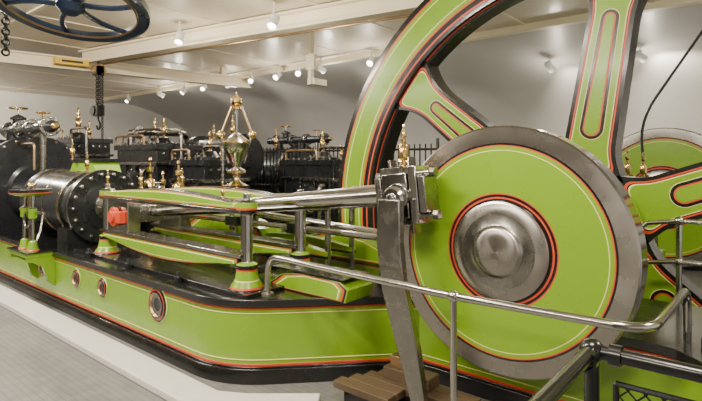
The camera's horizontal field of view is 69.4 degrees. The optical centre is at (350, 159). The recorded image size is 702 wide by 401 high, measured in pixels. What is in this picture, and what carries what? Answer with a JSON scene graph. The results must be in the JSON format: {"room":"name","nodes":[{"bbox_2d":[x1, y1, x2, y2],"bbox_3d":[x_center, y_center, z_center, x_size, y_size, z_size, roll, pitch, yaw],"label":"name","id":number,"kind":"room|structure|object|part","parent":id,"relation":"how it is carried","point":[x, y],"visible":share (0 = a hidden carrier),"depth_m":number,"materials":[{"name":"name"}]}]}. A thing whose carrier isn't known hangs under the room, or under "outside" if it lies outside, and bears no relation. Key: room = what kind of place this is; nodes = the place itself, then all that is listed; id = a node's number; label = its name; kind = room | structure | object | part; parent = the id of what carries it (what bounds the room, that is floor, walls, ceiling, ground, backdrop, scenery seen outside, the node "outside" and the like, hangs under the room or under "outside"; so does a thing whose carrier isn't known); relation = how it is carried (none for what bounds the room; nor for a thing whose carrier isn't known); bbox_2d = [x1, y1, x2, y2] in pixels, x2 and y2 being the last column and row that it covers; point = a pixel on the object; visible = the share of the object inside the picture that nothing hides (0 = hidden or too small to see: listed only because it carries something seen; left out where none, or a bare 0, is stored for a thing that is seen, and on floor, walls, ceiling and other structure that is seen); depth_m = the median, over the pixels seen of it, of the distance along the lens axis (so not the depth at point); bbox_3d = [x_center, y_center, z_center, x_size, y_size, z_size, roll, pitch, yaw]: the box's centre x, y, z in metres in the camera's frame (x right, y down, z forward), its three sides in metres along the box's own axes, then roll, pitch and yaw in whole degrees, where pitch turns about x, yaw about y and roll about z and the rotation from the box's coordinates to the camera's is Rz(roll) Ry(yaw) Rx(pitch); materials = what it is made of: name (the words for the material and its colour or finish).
{"room":"steam engine room","nodes":[
{"label":"steam engine room","id":0,"kind":"room"},
{"bbox_2d":[0,91,191,158],"bbox_3d":[-11.166,-0.300,14.852,0.200,4.000,16.400,0,0,40],"label":"wall","id":1,"kind":"structure","parent":0,"point":[119,118],"depth_m":17.22,"materials":[{"name":"paint"}]},
{"bbox_2d":[174,21,184,44],"bbox_3d":[-2.586,-1.915,7.644,0.174,0.369,0.187,0,0,40],"label":"ceiling spotlight","id":2,"kind":"object","parent":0,"point":[179,37],"depth_m":7.62,"materials":[{"name":"white metal"}]},
{"bbox_2d":[267,2,279,29],"bbox_3d":[-1.003,-1.865,6.577,0.157,0.369,0.209,0,0,40],"label":"ceiling spotlight","id":3,"kind":"object","parent":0,"point":[272,24],"depth_m":6.55,"materials":[{"name":"white metal"}]},
{"bbox_2d":[0,0,658,98],"bbox_3d":[-3.375,-2.175,5.312,24.000,0.150,11.800,0,0,40],"label":"ceiling","id":4,"kind":"structure","parent":0,"point":[362,36],"depth_m":8.62,"materials":[{"name":"paint"}]},
{"bbox_2d":[0,12,10,55],"bbox_3d":[-3.363,-1.575,4.937,0.065,1.132,0.065,0,0,-5],"label":"hanging chain","id":5,"kind":"object","parent":4,"relation":"hanging from","point":[5,17],"visible":0.71,"depth_m":4.92,"materials":[{"name":"metal"}]},
{"bbox_2d":[0,0,150,41],"bbox_3d":[-2.488,-1.629,4.503,1.313,0.890,1.308,0,0,40],"label":"handwheel","id":6,"kind":"object","parent":4,"relation":"hanging from","point":[73,8],"visible":1,"depth_m":4.69,"materials":[{"name":"metal"}]},
{"bbox_2d":[0,49,250,88],"bbox_3d":[-4.878,-1.893,9.687,6.691,0.415,0.356,0,0,-41],"label":"beam","id":7,"kind":"structure","parent":4,"relation":"attached to","point":[22,58],"depth_m":10.11,"materials":[{"name":"paint"}]},
{"bbox_2d":[78,0,423,64],"bbox_3d":[-1.653,-1.944,7.681,8.105,0.283,0.243,0,0,31],"label":"beam","id":8,"kind":"structure","parent":4,"relation":"attached to","point":[344,12],"depth_m":7.45,"materials":[{"name":"paint"}]},
{"bbox_2d":[90,62,105,148],"bbox_3d":[-4.719,-1.038,9.468,0.298,1.684,0.220,0,0,40],"label":"chain hoist","id":9,"kind":"object","parent":8,"relation":"hanging from","point":[98,70],"visible":1,"depth_m":9.41,"materials":[{"name":"metal"}]},
{"bbox_2d":[121,44,387,92],"bbox_3d":[-2.878,-2.085,12.205,11.100,0.030,0.035,0,0,40],"label":"track","id":10,"kind":"object","parent":4,"relation":"attached to","point":[381,46],"visible":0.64,"depth_m":10.95,"materials":[{"name":"white metal"}]},
{"bbox_2d":[124,96,130,102],"bbox_3d":[-6.822,-1.917,15.508,0.176,0.365,0.219,0,0,40],"label":"ceiling spotlight","id":11,"kind":"object","parent":10,"relation":"hanging from","point":[128,98],"depth_m":15.48,"materials":[{"name":"white metal"}]},
{"bbox_2d":[156,87,164,97],"bbox_3d":[-5.362,-1.927,14.294,0.164,0.346,0.230,0,0,40],"label":"ceiling spotlight","id":12,"kind":"object","parent":10,"relation":"hanging from","point":[159,93],"depth_m":14.26,"materials":[{"name":"white metal"}]},
{"bbox_2d":[180,82,187,94],"bbox_3d":[-4.454,-1.917,13.521,0.143,0.367,0.221,0,0,40],"label":"ceiling spotlight","id":13,"kind":"object","parent":10,"relation":"hanging from","point":[185,89],"depth_m":13.49,"materials":[{"name":"white metal"}]},
{"bbox_2d":[200,84,206,90],"bbox_3d":[-3.757,-1.921,12.936,0.193,0.358,0.224,0,0,40],"label":"ceiling spotlight","id":14,"kind":"object","parent":10,"relation":"hanging from","point":[203,87],"depth_m":12.89,"materials":[{"name":"white metal"}]},
{"bbox_2d":[248,70,254,83],"bbox_3d":[-2.302,-1.924,11.715,0.208,0.352,0.222,0,0,40],"label":"ceiling spotlight","id":15,"kind":"object","parent":10,"relation":"hanging from","point":[251,79],"depth_m":11.67,"materials":[{"name":"white metal"}]},
{"bbox_2d":[273,66,281,79],"bbox_3d":[-1.613,-1.921,11.139,0.155,0.357,0.230,0,0,40],"label":"ceiling spotlight","id":16,"kind":"object","parent":10,"relation":"hanging from","point":[278,74],"depth_m":11.11,"materials":[{"name":"white metal"}]},
{"bbox_2d":[295,62,300,76],"bbox_3d":[-1.115,-1.925,10.719,0.213,0.351,0.219,0,0,40],"label":"ceiling spotlight","id":17,"kind":"object","parent":10,"relation":"hanging from","point":[298,72],"depth_m":10.66,"materials":[{"name":"white metal"}]},
{"bbox_2d":[316,58,325,73],"bbox_3d":[-0.614,-1.928,10.309,0.142,0.344,0.227,0,0,40],"label":"ceiling spotlight","id":18,"kind":"object","parent":10,"relation":"hanging from","point":[319,67],"depth_m":10.27,"materials":[{"name":"white metal"}]},
{"bbox_2d":[366,49,375,66],"bbox_3d":[0.378,-1.918,9.467,0.157,0.364,0.226,0,0,40],"label":"ceiling spotlight","id":19,"kind":"object","parent":10,"relation":"hanging from","point":[371,60],"depth_m":9.44,"materials":[{"name":"white metal"}]},
{"bbox_2d":[306,32,326,86],"bbox_3d":[-0.578,-1.675,8.490,0.180,0.850,0.335,0,0,40],"label":"bracket","id":20,"kind":"object","parent":4,"relation":"hanging from","point":[311,56],"visible":1,"depth_m":8.37,"materials":[{"name":"metal"}]},
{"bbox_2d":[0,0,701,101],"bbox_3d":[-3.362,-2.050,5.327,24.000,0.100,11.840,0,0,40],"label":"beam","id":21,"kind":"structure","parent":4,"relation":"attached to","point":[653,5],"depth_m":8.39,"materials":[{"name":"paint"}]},
{"bbox_2d":[640,30,701,174],"bbox_3d":[3.416,-0.952,4.899,1.080,2.311,0.184,0,0,26],"label":"power cable","id":22,"kind":"object","parent":4,"relation":"hanging from","point":[700,33],"visible":0.89,"depth_m":5.11,"materials":[{"name":"black rubber"}]},
{"bbox_2d":[0,229,701,400],"bbox_3d":[-1.897,2.675,7.074,24.000,1.950,16.400,0,0,40],"label":"floor","id":23,"kind":"structure","parent":0,"point":[36,365],"depth_m":4.00,"materials":[{"name":"concrete"}]},
{"bbox_2d":[0,285,320,400],"bbox_3d":[-6.317,1.670,8.235,15.536,0.060,0.696,0,0,40],"label":"kerb","id":24,"kind":"object","parent":23,"relation":"on","point":[169,384],"visible":1,"depth_m":4.14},
{"bbox_2d":[114,117,213,203],"bbox_3d":[-3.945,0.395,10.358,1.960,2.610,1.721,0,0,40],"label":"chest","id":25,"kind":"object","parent":23,"relation":"on","point":[134,158],"visible":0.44,"depth_m":9.95,"materials":[{"name":"metal"}]},
{"bbox_2d":[169,130,249,187],"bbox_3d":[-2.675,0.570,9.227,1.360,2.260,1.421,0,0,40],"label":"chest","id":26,"kind":"object","parent":23,"relation":"on","point":[209,168],"visible":0.36,"depth_m":9.03,"materials":[{"name":"metal"}]},
{"bbox_2d":[185,115,264,188],"bbox_3d":[-2.881,0.355,11.424,1.800,2.690,1.040,0,0,40],"label":"cylinder","id":27,"kind":"object","parent":23,"relation":"on","point":[256,157],"visible":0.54,"depth_m":11.16,"materials":[{"name":"metal"}]},
{"bbox_2d":[281,130,343,234],"bbox_3d":[-0.604,0.545,9.905,1.660,2.310,1.321,0,0,40],"label":"chest","id":28,"kind":"object","parent":23,"relation":"on","point":[321,171],"visible":0.47,"depth_m":9.76,"materials":[{"name":"metal"}]},
{"bbox_2d":[250,138,438,189],"bbox_3d":[-0.483,0.650,10.914,5.430,2.100,0.060,0,0,40],"label":"iron fence","id":29,"kind":"object","parent":23,"relation":"on","point":[437,139],"visible":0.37,"depth_m":11.81,"materials":[{"name":"black metal"}]},
{"bbox_2d":[0,92,701,400],"bbox_3d":[-0.523,0.411,7.425,12.830,2.578,6.520,0,0,33],"label":"engine","id":30,"kind":"object","parent":23,"relation":"on","point":[78,237],"visible":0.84,"depth_m":4.55,"materials":[{"name":"green paint"}]},
{"bbox_2d":[53,107,113,158],"bbox_3d":[-6.437,0.230,11.666,1.860,2.940,1.321,0,0,40],"label":"chest","id":31,"kind":"object","parent":30,"relation":"attached to","point":[83,142],"visible":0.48,"depth_m":11.46,"materials":[{"name":"metal"}]},
{"bbox_2d":[121,118,184,144],"bbox_3d":[-5.355,0.280,13.500,1.760,2.840,1.521,0,0,40],"label":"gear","id":32,"kind":"object","parent":30,"relation":"attached to","point":[150,139],"visible":0.11,"depth_m":13.58,"materials":[{"name":"metal"}]},
{"bbox_2d":[127,126,190,144],"bbox_3d":[-4.600,0.450,12.035,1.622,2.500,0.810,0,0,-3],"label":"pipe","id":33,"kind":"object","parent":30,"relation":"attached to","point":[137,130],"visible":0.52,"depth_m":11.97,"materials":[{"name":"metal"}]},
{"bbox_3d":[-0.527,0.783,5.050,3.902,0.555,0.300,0,0,40],"label":"eccentric rod","id":34,"kind":"part","parent":30,"relation":"part of","materials":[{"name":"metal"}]},
{"bbox_2d":[151,124,441,233],"bbox_3d":[-0.794,0.187,4.455,3.594,0.874,0.375,0,0,40],"label":"rod","id":35,"kind":"object","parent":30,"relation":"attached to","point":[417,185],"visible":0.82,"depth_m":3.48,"materials":[{"name":"metal"}]},
{"bbox_2d":[377,199,428,400],"bbox_3d":[0.333,0.985,3.245,0.430,1.450,0.120,0,0,40],"label":"pump drive link","id":36,"kind":"object","parent":35,"relation":"attached to","point":[390,221],"visible":0.96,"depth_m":3.27,"materials":[{"name":"metal"}]},
{"bbox_2d":[338,0,701,306],"bbox_3d":[2.048,0.580,4.547,5.480,5.480,0.600,0,0,40],"label":"flywheel","id":37,"kind":"object","parent":30,"relation":"attached to","point":[406,77],"visible":0.44,"depth_m":4.97,"materials":[{"name":"green paint"}]},
{"bbox_2d":[404,126,647,379],"bbox_3d":[0.979,0.580,3.273,1.600,1.600,0.252,0,0,40],"label":"disc","id":38,"kind":"object","parent":30,"relation":"attached to","point":[531,216],"visible":0.91,"depth_m":3.12,"materials":[{"name":"metal"}]},
{"bbox_2d":[642,216,701,304],"bbox_3d":[2.980,0.740,3.269,2.237,0.650,0.070,0,0,40],"label":"guard rail","id":39,"kind":"object","parent":30,"relation":"on","point":[679,221],"visible":0.72,"depth_m":3.73,"materials":[{"name":"metal"}]},
{"bbox_2d":[333,351,480,400],"bbox_3d":[0.357,1.535,3.390,0.910,0.330,0.413,0,0,40],"label":"wooden steps","id":40,"kind":"structure","parent":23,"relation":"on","point":[389,383],"depth_m":3.42,"materials":[{"name":"brown wood"}]},
{"bbox_2d":[261,255,691,400],"bbox_3d":[0.509,1.205,3.020,2.835,0.990,0.944,0,0,20],"label":"handrail","id":41,"kind":"object","parent":23,"relation":"on","point":[684,295],"visible":1,"depth_m":2.77,"materials":[{"name":"silver metal"}]},
{"bbox_2d":[252,126,701,270],"bbox_3d":[2.208,0.410,10.294,12.650,2.580,2.290,0,0,40],"label":"engine","id":42,"kind":"object","parent":23,"relation":"on","point":[665,149],"visible":0.14,"depth_m":7.86,"materials":[{"name":"green paint"}]},
{"bbox_2d":[528,337,701,400],"bbox_3d":[1.065,1.177,0.620,1.965,1.045,1.772,0,0,40],"label":"guard railing","id":43,"kind":"object","parent":23,"relation":"on","point":[592,351],"visible":1,"depth_m":1.74,"materials":[{"name":"metal"}]},
{"bbox_2d":[110,3,701,166],"bbox_3d":[1.896,-0.300,11.594,24.000,4.000,4.600,0,0,40],"label":"wall","id":44,"kind":"structure","parent":0,"point":[506,79],"depth_m":10.96,"materials":[{"name":"paint"}]},
{"bbox_2d":[544,56,555,72],"bbox_3d":[3.661,-1.788,9.334,0.228,0.363,0.130,0,0,-32],"label":"ceiling spotlight","id":45,"kind":"object","parent":44,"relation":"attached to","point":[549,66],"visible":0.95,"depth_m":9.30,"materials":[{"name":"white metal"}]},
{"bbox_2d":[635,45,647,62],"bbox_3d":[4.786,-1.792,8.388,0.231,0.356,0.130,0,0,-21],"label":"ceiling spotlight","id":46,"kind":"object","parent":44,"relation":"attached to","point":[640,56],"visible":0.85,"depth_m":8.35,"materials":[{"name":"white metal"}]}
]}

